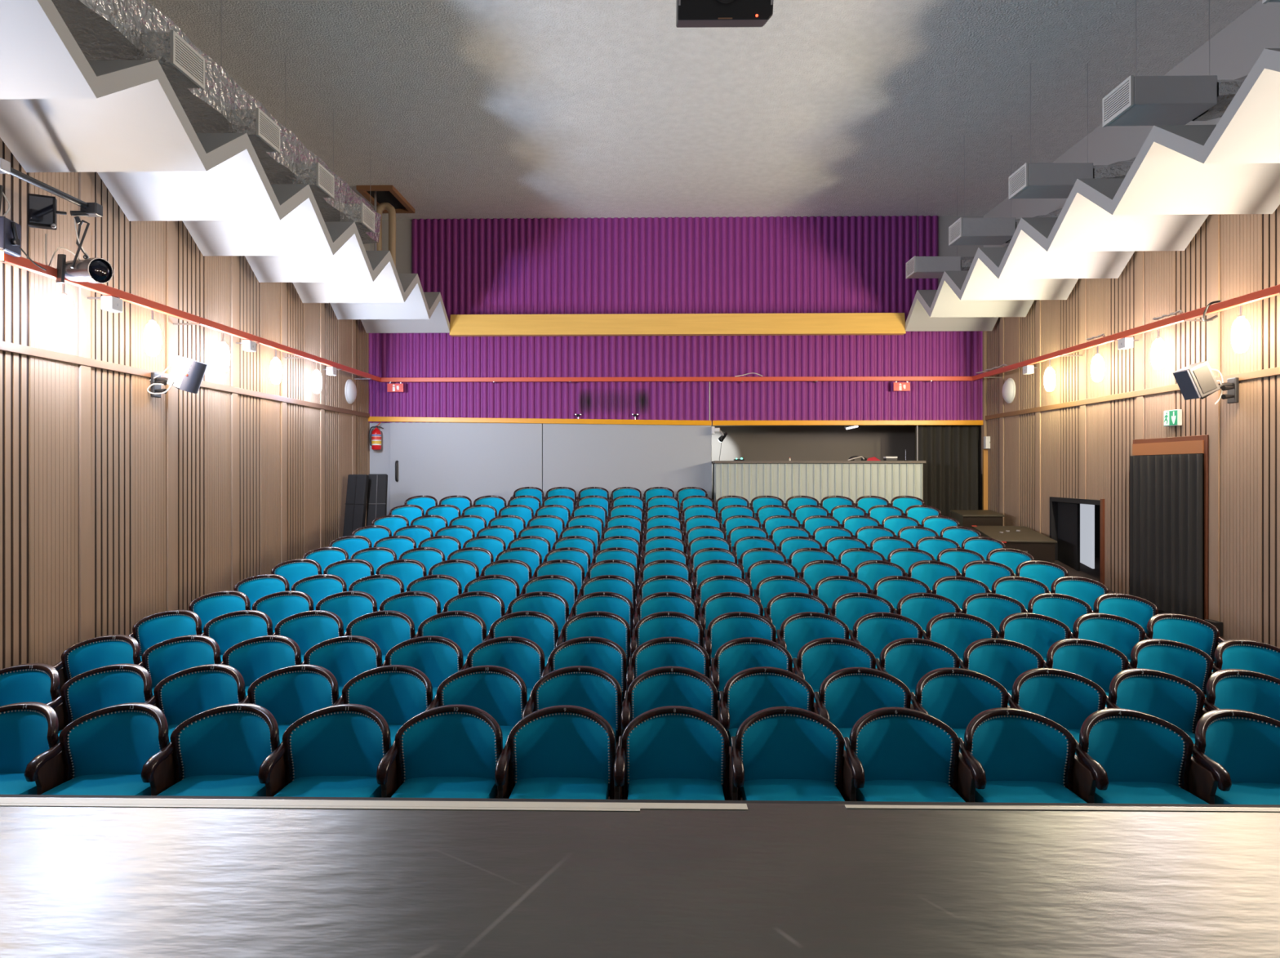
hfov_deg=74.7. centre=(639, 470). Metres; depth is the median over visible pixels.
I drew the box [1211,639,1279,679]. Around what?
chair
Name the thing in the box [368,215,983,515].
wall
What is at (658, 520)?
chair
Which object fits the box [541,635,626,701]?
chair
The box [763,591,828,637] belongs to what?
chair
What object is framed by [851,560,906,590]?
chair
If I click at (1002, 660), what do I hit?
chair
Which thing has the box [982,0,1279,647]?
wall
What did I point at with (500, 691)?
chair
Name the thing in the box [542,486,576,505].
chair
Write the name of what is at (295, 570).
chair
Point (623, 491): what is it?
chair
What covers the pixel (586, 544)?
chair
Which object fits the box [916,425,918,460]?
pole
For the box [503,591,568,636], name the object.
chair
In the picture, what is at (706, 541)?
chair
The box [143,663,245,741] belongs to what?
chair
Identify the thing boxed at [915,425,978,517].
curtain
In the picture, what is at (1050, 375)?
lamp
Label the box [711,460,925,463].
countertop
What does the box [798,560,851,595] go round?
chair
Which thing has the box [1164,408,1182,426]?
exit sign
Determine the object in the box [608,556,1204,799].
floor
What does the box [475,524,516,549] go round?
chair
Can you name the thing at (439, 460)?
door
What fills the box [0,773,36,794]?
seat cushion
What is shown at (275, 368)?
lamp
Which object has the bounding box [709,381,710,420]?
conduit
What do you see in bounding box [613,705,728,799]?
chair
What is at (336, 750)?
chair
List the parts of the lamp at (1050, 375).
lamp shade, lamp shade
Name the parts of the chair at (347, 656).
nailhead trim, backrest, frame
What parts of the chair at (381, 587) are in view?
nailhead trim, frame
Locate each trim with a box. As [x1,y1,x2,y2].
[0,253,381,382]
[0,340,369,417]
[368,416,711,425]
[381,376,972,383]
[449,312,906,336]
[712,419,982,425]
[972,284,1279,380]
[981,330,986,473]
[982,448,987,509]
[985,366,1279,419]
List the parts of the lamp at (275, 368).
lamp shade, lamp shade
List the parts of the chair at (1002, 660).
armrest, backrest, frame, nailhead trim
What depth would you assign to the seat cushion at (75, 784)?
4.15 m
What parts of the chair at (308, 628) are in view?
frame, nailhead trim, backrest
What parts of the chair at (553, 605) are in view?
frame, backrest, nailhead trim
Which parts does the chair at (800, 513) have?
frame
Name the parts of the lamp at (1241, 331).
lamp shade, stem, lamp shade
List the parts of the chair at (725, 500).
frame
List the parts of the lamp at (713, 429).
wall plate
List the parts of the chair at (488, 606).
frame, nailhead trim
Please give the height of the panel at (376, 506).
1.155 m
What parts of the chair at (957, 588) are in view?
frame, nailhead trim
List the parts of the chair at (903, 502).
frame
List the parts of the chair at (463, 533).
frame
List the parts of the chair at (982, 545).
frame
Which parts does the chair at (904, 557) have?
frame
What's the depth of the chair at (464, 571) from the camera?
9.13 m
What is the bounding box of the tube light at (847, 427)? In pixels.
[844,425,857,429]
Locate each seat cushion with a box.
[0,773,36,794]
[40,773,151,795]
[157,774,266,795]
[168,723,180,741]
[244,685,249,696]
[274,775,381,797]
[277,724,291,743]
[338,686,343,697]
[382,654,386,662]
[388,724,403,746]
[391,776,497,798]
[432,686,438,698]
[463,655,467,664]
[499,724,513,748]
[508,777,608,799]
[526,687,533,701]
[544,655,549,665]
[612,727,616,742]
[627,777,724,799]
[728,727,738,746]
[741,778,844,800]
[813,688,818,702]
[837,727,852,750]
[855,779,964,801]
[951,728,965,752]
[974,780,1087,803]
[1066,728,1079,755]
[1093,781,1208,804]
[1183,730,1195,755]
[1214,782,1279,804]
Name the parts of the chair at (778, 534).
frame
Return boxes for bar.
[0,157,102,217]
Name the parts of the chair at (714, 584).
armrest, nailhead trim, backrest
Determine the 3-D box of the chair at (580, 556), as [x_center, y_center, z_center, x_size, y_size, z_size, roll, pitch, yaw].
[-0.865,1.328,9.733,0.568,0.830,0.546,0,0,1]
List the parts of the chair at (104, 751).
armrest, panel, nailhead trim, backrest, frame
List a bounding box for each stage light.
[0,184,46,270]
[27,193,66,230]
[44,216,113,283]
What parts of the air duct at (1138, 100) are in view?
hanger rod, hanger rod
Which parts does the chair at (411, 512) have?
frame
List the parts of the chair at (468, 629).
armrest, backrest, nailhead trim, frame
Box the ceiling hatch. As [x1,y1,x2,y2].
[355,185,414,213]
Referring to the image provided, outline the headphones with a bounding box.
[847,455,866,460]
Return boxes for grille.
[170,30,204,89]
[179,359,208,393]
[256,107,279,153]
[316,162,334,198]
[360,202,374,232]
[906,255,915,279]
[948,217,962,245]
[1008,162,1028,199]
[1102,75,1133,127]
[1173,369,1200,399]
[1262,0,1270,4]
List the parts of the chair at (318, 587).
nailhead trim, frame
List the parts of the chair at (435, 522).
frame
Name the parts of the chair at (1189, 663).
armrest, backrest, nailhead trim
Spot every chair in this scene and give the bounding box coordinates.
[0,662,60,706]
[0,701,59,794]
[24,702,169,795]
[45,662,153,735]
[52,634,141,690]
[128,609,202,660]
[137,634,221,694]
[140,702,279,795]
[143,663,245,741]
[188,590,250,632]
[200,609,273,661]
[219,635,302,696]
[233,573,289,609]
[239,664,339,743]
[252,590,314,632]
[257,703,391,797]
[271,558,322,590]
[271,609,344,662]
[291,573,346,609]
[300,635,382,697]
[302,546,348,573]
[315,591,377,632]
[323,558,374,591]
[328,535,372,559]
[332,664,433,746]
[342,609,415,662]
[348,573,404,610]
[350,546,396,574]
[351,524,391,546]
[371,514,408,535]
[373,535,416,559]
[375,559,426,591]
[376,704,502,798]
[378,591,441,634]
[380,635,463,698]
[388,504,424,525]
[393,524,433,547]
[399,546,445,574]
[404,494,437,514]
[405,573,462,611]
[409,514,448,536]
[412,610,487,664]
[417,535,461,559]
[424,504,460,525]
[425,665,527,748]
[426,559,479,593]
[434,524,475,548]
[438,495,471,515]
[441,591,505,634]
[447,546,493,575]
[448,515,486,537]
[458,635,545,701]
[460,504,497,526]
[462,535,506,561]
[462,574,519,612]
[472,495,506,515]
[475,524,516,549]
[478,559,532,593]
[482,610,558,665]
[487,515,525,537]
[494,546,542,575]
[494,704,615,799]
[496,504,533,526]
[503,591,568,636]
[504,495,541,515]
[506,535,551,562]
[510,486,543,504]
[516,524,558,549]
[519,574,577,613]
[521,665,622,744]
[524,515,564,537]
[529,559,584,594]
[532,504,570,526]
[539,495,575,515]
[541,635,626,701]
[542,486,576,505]
[542,546,591,577]
[549,535,595,562]
[555,610,631,669]
[556,524,599,549]
[563,515,604,538]
[566,591,633,637]
[568,504,607,526]
[573,495,609,515]
[575,574,635,615]
[576,486,608,502]
[582,559,637,595]
[589,546,639,578]
[594,535,640,564]
[599,524,641,550]
[602,515,642,539]
[606,504,644,528]
[608,486,641,506]
[608,495,644,515]
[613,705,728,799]
[620,666,717,735]
[626,636,709,690]
[630,611,702,657]
[632,591,697,628]
[635,574,693,607]
[637,559,690,588]
[639,546,688,572]
[640,535,685,558]
[641,525,684,546]
[642,486,674,505]
[642,515,682,537]
[643,504,680,523]
[644,495,679,512]
[675,486,708,506]
[679,495,714,515]
[680,504,717,527]
[682,515,721,539]
[684,525,725,551]
[685,535,731,564]
[688,546,737,577]
[690,559,744,595]
[693,574,752,614]
[697,591,763,637]
[702,611,776,666]
[709,636,792,700]
[714,495,749,516]
[717,504,754,528]
[717,666,814,746]
[721,515,760,539]
[726,525,768,551]
[728,706,844,800]
[731,535,777,564]
[737,547,786,578]
[744,560,798,595]
[749,495,783,516]
[752,575,811,615]
[754,504,791,528]
[761,515,800,538]
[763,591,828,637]
[768,525,810,550]
[775,611,849,667]
[777,535,822,562]
[783,495,818,516]
[786,547,835,577]
[791,504,828,524]
[791,636,875,702]
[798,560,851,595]
[800,515,839,535]
[810,525,853,546]
[811,575,871,614]
[813,666,911,750]
[818,495,853,515]
[822,536,867,559]
[828,504,866,524]
[828,591,893,638]
[835,547,885,577]
[840,515,879,534]
[842,706,964,801]
[848,612,923,667]
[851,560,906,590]
[853,495,888,512]
[853,525,895,546]
[866,504,903,524]
[867,536,913,559]
[871,575,929,608]
[875,637,959,703]
[880,515,919,535]
[884,547,934,573]
[888,495,924,513]
[893,592,959,638]
[895,525,937,547]
[903,504,942,524]
[905,560,959,590]
[910,666,1008,752]
[913,536,959,559]
[920,515,959,535]
[922,612,996,667]
[929,575,989,608]
[934,547,984,573]
[937,525,981,547]
[956,706,1087,803]
[959,637,1044,706]
[960,536,1005,559]
[960,560,1013,590]
[960,592,1026,631]
[984,547,1034,573]
[989,575,1048,609]
[995,612,1071,662]
[1007,667,1106,755]
[1013,560,1068,591]
[1025,592,1092,632]
[1043,638,1128,706]
[1048,575,1108,609]
[1070,612,1145,669]
[1072,707,1208,804]
[1091,592,1159,632]
[1105,667,1204,755]
[1128,638,1213,707]
[1144,613,1225,671]
[1188,708,1279,804]
[1201,668,1279,720]
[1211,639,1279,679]
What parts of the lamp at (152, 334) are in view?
lamp shade, stem, lamp shade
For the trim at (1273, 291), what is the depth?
9.76 m
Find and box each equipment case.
[950,509,1004,528]
[971,524,1057,563]
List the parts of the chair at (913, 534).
frame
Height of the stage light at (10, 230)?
0.606 m
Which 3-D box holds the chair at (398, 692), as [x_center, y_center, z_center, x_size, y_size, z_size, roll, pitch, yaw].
[-1.534,1.624,4.960,0.568,0.830,0.546,0,0,1]
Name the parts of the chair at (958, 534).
frame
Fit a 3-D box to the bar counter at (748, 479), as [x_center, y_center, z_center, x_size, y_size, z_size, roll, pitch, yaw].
[3.209,0.479,15.402,3.740,1.308,0.990,0,0,1]
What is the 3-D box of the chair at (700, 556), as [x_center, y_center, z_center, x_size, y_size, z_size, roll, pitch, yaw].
[0.845,1.328,9.697,0.568,0.830,0.546,0,0,1]
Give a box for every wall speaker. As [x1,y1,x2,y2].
[146,355,208,397]
[1173,360,1239,404]
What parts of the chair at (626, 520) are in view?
backrest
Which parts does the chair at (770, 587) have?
armrest, backrest, frame, nailhead trim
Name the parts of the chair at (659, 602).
armrest, backrest, nailhead trim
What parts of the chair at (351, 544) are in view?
frame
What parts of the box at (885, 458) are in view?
lid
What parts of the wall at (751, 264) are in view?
panel, niche panel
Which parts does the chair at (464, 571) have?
frame, nailhead trim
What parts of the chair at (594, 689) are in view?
armrest, backrest, nailhead trim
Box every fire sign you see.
[386,382,403,391]
[893,381,910,391]
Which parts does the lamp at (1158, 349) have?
lamp shade, stem, lamp shade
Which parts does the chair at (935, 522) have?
frame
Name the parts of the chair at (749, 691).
panel, armrest, backrest, nailhead trim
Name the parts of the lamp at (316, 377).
lamp shade, lamp shade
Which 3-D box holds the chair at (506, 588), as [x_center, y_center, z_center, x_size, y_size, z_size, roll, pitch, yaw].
[-1.468,1.458,8.150,0.568,0.830,0.546,0,0,1]
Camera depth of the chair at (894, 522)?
12.21 m
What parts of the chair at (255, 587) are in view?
nailhead trim, frame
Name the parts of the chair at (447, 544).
frame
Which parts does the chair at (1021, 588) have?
frame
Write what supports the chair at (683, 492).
on the floor
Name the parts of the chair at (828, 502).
frame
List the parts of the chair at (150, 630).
armrest, nailhead trim, backrest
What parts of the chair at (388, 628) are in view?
nailhead trim, backrest, frame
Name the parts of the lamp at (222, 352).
lamp shade, lamp shade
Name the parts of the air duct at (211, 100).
hanger rod, hanger rod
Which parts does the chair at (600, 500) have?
backrest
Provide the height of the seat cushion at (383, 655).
0.096 m
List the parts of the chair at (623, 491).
armrest, backrest, frame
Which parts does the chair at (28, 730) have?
nailhead trim, backrest, frame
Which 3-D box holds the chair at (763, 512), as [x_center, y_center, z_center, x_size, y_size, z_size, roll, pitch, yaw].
[2.051,0.950,12.864,0.568,0.830,0.546,0,0,1]
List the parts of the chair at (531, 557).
frame, nailhead trim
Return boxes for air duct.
[51,0,381,244]
[906,243,1008,279]
[948,135,1062,245]
[1008,62,1136,199]
[1102,0,1247,127]
[1262,0,1279,4]
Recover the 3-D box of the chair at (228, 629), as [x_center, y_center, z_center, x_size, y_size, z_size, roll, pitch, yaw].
[-3.210,1.553,6.590,0.568,0.830,0.546,0,0,1]
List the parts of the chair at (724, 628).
armrest, nailhead trim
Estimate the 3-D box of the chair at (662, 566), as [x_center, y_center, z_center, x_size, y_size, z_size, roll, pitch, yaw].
[0.259,1.388,8.912,0.568,0.830,0.546,0,0,1]
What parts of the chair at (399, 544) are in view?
frame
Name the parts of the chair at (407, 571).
frame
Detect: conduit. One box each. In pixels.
[373,191,377,250]
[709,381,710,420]
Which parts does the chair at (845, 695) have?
panel, armrest, backrest, frame, nailhead trim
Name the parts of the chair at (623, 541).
backrest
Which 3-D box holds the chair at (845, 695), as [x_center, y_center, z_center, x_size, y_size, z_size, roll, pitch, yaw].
[1.316,1.624,4.901,0.568,0.830,0.546,0,0,1]
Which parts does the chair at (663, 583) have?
armrest, backrest, nailhead trim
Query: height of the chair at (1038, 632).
0.830 m
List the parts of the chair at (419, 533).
frame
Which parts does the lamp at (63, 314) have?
lamp shade, stem, lamp shade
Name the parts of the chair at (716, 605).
armrest, backrest, nailhead trim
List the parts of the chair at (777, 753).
panel, armrest, backrest, nailhead trim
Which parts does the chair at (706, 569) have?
armrest, backrest, nailhead trim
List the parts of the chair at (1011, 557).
frame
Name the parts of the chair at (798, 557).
frame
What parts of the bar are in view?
cross arm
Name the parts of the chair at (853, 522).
frame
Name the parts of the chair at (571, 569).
frame, nailhead trim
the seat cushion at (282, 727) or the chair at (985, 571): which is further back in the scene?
the chair at (985, 571)
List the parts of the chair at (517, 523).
frame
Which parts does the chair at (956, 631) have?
armrest, backrest, frame, nailhead trim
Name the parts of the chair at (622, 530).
backrest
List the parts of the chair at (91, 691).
armrest, panel, nailhead trim, backrest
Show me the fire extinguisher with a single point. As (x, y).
(375, 443)
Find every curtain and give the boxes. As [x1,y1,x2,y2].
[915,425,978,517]
[1129,453,1203,619]
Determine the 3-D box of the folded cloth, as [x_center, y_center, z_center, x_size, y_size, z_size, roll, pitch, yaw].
[4.182,-0.211,15.027,0.249,0.070,0.141,0,0,6]
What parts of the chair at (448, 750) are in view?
armrest, panel, backrest, nailhead trim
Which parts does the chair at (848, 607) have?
armrest, backrest, frame, nailhead trim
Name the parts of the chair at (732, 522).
armrest, frame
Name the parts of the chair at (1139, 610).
frame, nailhead trim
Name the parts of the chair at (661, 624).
armrest, backrest, nailhead trim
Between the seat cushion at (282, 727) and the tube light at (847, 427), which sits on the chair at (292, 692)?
the seat cushion at (282, 727)
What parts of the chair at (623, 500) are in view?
backrest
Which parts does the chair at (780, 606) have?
armrest, backrest, frame, nailhead trim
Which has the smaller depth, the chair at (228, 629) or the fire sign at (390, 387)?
the chair at (228, 629)
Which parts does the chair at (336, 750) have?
armrest, panel, nailhead trim, backrest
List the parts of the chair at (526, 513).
frame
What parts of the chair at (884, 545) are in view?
frame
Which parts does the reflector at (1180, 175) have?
panel, panel, panel, panel, panel, panel, panel, panel, panel, panel, panel, panel, panel, panel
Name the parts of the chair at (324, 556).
frame, nailhead trim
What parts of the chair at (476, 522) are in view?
frame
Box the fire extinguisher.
[368,422,383,449]
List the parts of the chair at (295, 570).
frame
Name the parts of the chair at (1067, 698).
armrest, backrest, frame, nailhead trim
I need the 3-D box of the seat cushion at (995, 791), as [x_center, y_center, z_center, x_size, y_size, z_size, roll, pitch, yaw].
[1.884,1.602,4.036,0.464,0.096,0.435,0,0,1]
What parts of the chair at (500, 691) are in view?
armrest, frame, nailhead trim, backrest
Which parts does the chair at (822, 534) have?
frame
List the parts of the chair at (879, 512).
frame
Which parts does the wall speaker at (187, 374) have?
wall plate, knob, knob, arm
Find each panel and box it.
[342,474,368,536]
[366,473,387,525]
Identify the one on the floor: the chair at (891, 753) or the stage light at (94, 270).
the chair at (891, 753)
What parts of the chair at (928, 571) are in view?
frame, nailhead trim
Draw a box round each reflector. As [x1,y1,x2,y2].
[0,0,449,333]
[905,48,1279,331]
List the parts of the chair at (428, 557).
frame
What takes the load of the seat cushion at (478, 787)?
on the chair at (448, 750)
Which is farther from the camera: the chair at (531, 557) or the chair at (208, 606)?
the chair at (531, 557)
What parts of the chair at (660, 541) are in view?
armrest, backrest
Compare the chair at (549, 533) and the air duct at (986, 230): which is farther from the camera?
the air duct at (986, 230)
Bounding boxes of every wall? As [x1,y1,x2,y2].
[0,137,369,669]
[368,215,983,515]
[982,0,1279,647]
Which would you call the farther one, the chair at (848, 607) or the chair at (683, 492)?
the chair at (683, 492)
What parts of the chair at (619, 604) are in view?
armrest, backrest, nailhead trim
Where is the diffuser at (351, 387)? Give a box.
[346,380,356,402]
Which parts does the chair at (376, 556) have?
frame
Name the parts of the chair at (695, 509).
armrest, backrest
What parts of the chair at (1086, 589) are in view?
frame, nailhead trim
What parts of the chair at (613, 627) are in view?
armrest, backrest, nailhead trim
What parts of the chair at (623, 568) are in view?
armrest, backrest, nailhead trim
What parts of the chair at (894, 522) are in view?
frame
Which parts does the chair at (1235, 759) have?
panel, armrest, frame, nailhead trim, backrest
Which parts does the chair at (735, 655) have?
panel, armrest, nailhead trim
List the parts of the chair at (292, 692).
armrest, frame, nailhead trim, backrest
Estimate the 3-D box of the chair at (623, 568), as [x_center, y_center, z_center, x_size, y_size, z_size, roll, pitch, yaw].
[-0.311,1.388,8.924,0.568,0.830,0.546,0,0,1]
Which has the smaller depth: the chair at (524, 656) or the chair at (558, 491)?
the chair at (524, 656)
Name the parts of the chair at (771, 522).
frame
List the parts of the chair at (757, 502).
frame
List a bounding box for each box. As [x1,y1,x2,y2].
[101,295,122,312]
[241,339,256,351]
[326,366,336,375]
[883,456,897,460]
[983,435,990,448]
[1022,364,1033,374]
[1117,337,1133,349]
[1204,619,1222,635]
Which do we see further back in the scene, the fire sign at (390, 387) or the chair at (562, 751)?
the fire sign at (390, 387)
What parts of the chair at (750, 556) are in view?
armrest, frame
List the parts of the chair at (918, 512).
frame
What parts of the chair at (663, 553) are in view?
armrest, backrest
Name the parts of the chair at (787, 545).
frame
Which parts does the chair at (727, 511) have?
armrest, frame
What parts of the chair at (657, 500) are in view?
armrest, backrest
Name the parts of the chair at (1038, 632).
armrest, backrest, frame, nailhead trim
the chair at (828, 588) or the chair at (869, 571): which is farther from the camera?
the chair at (869, 571)
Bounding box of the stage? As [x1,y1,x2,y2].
[0,794,1279,957]
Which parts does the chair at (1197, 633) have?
armrest, backrest, nailhead trim, armrest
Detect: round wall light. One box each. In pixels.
[344,378,356,404]
[1002,377,1015,403]
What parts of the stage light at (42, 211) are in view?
arm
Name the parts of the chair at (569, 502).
frame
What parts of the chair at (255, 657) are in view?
nailhead trim, backrest, frame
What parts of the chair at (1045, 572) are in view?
frame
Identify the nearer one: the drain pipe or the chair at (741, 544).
the chair at (741, 544)
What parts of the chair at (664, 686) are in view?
armrest, backrest, nailhead trim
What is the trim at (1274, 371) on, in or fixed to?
attached to the wall at (1082, 451)
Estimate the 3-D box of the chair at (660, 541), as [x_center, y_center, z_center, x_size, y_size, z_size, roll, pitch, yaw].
[0.292,1.253,10.507,0.568,0.830,0.546,0,0,1]
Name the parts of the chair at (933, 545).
frame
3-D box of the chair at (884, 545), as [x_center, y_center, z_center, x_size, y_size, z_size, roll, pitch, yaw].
[3.141,1.253,10.448,0.568,0.830,0.546,0,0,1]
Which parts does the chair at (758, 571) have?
armrest, frame, nailhead trim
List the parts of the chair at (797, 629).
armrest, backrest, frame, nailhead trim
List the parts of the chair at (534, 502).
frame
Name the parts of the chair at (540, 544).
frame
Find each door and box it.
[390,422,542,509]
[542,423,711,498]
[1049,496,1104,584]
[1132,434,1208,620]
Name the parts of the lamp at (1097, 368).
lamp shade, lamp shade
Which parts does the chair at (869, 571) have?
frame, nailhead trim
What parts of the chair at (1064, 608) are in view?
frame, nailhead trim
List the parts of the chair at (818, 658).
armrest, backrest, frame, nailhead trim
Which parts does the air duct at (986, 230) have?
hanger rod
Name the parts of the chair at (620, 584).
armrest, backrest, nailhead trim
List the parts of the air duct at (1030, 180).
hanger rod, hanger rod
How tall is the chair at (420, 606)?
0.830 m
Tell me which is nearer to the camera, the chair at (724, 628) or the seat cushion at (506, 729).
the seat cushion at (506, 729)
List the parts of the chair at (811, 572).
armrest, backrest, frame, nailhead trim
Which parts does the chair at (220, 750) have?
armrest, panel, frame, nailhead trim, backrest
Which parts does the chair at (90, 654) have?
armrest, panel, nailhead trim, backrest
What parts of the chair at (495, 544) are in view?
frame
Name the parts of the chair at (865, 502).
frame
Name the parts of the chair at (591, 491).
backrest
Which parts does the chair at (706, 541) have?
armrest, backrest, frame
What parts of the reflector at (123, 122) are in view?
panel, panel, panel, panel, panel, panel, panel, panel, panel, panel, panel, panel, panel, panel, panel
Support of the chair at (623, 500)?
on the floor
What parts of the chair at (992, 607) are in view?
frame, nailhead trim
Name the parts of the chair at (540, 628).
armrest, frame, backrest, nailhead trim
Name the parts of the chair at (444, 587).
frame, nailhead trim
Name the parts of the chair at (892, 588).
frame, nailhead trim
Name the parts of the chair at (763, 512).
frame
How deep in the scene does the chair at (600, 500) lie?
13.88 m
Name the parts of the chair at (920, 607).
backrest, frame, nailhead trim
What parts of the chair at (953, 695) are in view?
armrest, backrest, nailhead trim, frame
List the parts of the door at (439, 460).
handle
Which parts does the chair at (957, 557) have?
frame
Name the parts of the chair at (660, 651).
armrest, backrest, nailhead trim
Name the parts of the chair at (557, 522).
frame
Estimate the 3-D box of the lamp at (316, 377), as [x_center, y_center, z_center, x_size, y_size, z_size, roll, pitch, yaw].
[-4.879,-1.400,12.654,0.156,0.470,0.156,0,0,1]
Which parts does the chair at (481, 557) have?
nailhead trim, frame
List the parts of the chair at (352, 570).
nailhead trim, frame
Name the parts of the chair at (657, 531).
armrest, backrest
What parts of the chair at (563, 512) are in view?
frame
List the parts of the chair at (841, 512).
frame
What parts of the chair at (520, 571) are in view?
nailhead trim, frame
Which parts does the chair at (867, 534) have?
frame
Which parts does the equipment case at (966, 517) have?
lid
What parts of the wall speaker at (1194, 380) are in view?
panel, arm, knob, knob, wall plate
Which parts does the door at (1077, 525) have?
lit panel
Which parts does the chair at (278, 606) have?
nailhead trim, backrest, frame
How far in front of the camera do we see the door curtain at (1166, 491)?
9.80 m
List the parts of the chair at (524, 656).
armrest, frame, nailhead trim, backrest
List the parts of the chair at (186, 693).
armrest, frame, nailhead trim, backrest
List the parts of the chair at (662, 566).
armrest, backrest, nailhead trim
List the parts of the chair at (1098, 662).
armrest, backrest, frame, nailhead trim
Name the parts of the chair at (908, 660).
armrest, backrest, frame, nailhead trim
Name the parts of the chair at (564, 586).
backrest, frame, nailhead trim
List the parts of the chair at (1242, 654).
armrest, nailhead trim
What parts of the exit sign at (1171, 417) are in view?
arrow panel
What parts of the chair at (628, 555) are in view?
backrest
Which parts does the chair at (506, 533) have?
frame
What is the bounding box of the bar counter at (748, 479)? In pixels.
[711,460,925,506]
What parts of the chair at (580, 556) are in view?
frame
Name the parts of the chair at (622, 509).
backrest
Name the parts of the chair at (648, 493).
backrest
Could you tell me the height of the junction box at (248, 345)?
0.136 m
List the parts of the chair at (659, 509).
armrest, backrest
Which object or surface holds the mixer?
on the bar counter at (748, 479)
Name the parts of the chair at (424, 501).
frame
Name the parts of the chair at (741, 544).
armrest, frame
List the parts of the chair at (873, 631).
armrest, backrest, frame, nailhead trim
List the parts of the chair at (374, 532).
frame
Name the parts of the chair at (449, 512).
frame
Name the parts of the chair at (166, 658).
armrest, nailhead trim, backrest, frame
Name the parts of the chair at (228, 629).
nailhead trim, backrest, frame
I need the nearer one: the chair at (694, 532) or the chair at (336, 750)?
the chair at (336, 750)
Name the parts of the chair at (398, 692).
armrest, backrest, frame, nailhead trim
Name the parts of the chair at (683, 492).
frame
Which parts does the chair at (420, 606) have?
nailhead trim, frame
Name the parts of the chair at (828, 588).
armrest, backrest, frame, nailhead trim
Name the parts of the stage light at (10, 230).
knob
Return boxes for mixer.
[733,457,744,460]
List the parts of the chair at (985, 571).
frame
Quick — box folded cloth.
[866,456,879,460]
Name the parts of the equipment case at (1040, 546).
lid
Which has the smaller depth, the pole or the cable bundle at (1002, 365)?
the cable bundle at (1002, 365)
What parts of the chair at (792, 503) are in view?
frame, backrest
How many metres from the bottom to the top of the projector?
0.928 m
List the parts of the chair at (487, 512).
frame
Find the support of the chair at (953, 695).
on the floor
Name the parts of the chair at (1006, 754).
panel, armrest, backrest, nailhead trim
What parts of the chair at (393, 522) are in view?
frame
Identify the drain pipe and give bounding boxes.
[377,202,395,266]
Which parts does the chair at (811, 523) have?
frame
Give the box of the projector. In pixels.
[675,0,773,27]
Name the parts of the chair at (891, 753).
panel, armrest, backrest, nailhead trim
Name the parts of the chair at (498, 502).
frame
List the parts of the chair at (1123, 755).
panel, armrest, backrest, nailhead trim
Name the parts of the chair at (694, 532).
armrest, backrest, frame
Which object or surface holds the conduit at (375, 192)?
attached to the ceiling
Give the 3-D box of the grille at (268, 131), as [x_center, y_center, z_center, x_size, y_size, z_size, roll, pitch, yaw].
[-3.782,-3.455,8.540,0.025,0.270,0.480,0,0,1]
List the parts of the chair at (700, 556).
armrest, backrest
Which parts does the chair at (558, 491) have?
backrest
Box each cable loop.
[734,372,762,376]
[1202,300,1220,321]
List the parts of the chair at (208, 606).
nailhead trim, frame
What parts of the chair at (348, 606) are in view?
nailhead trim, frame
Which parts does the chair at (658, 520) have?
armrest, backrest, frame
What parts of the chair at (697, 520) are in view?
armrest, backrest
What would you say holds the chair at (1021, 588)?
on the floor
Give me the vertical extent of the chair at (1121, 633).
0.830 m
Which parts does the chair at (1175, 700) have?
armrest, backrest, nailhead trim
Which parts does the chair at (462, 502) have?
frame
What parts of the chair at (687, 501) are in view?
armrest, frame, backrest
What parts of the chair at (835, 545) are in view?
frame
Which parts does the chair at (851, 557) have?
frame, nailhead trim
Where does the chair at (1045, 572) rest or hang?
on the floor
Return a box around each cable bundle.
[975,364,1007,373]
[1086,333,1105,340]
[1152,309,1182,319]
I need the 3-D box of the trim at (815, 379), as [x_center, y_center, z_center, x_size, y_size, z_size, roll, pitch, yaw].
[0.634,-1.665,15.427,10.910,0.090,0.226,0,0,1]
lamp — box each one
[52,282,74,336]
[143,309,161,355]
[215,332,230,372]
[269,349,281,383]
[311,362,321,393]
[711,426,727,460]
[1044,359,1055,391]
[1090,345,1104,381]
[1151,328,1166,368]
[1231,305,1250,352]
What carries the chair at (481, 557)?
on the floor
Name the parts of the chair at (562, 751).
armrest, panel, nailhead trim, backrest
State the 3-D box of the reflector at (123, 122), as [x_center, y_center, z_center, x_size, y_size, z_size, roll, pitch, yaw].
[-4.321,-2.775,8.327,1.515,0.590,13.600,0,0,1]
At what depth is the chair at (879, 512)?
13.00 m
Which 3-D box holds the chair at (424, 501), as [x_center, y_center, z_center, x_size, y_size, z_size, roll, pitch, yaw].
[-3.631,0.828,13.779,0.568,0.830,0.546,0,0,1]
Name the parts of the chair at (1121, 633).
armrest, backrest, frame, nailhead trim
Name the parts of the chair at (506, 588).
frame, nailhead trim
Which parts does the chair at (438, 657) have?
backrest, frame, nailhead trim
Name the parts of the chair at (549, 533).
frame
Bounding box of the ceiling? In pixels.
[146,0,1259,219]
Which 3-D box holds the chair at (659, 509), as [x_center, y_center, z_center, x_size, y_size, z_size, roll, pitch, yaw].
[0.341,0.950,12.899,0.568,0.830,0.546,0,0,1]
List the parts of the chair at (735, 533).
armrest, frame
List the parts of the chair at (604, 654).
armrest, backrest, nailhead trim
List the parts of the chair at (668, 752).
panel, armrest, backrest, nailhead trim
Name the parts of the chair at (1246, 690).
panel, armrest, nailhead trim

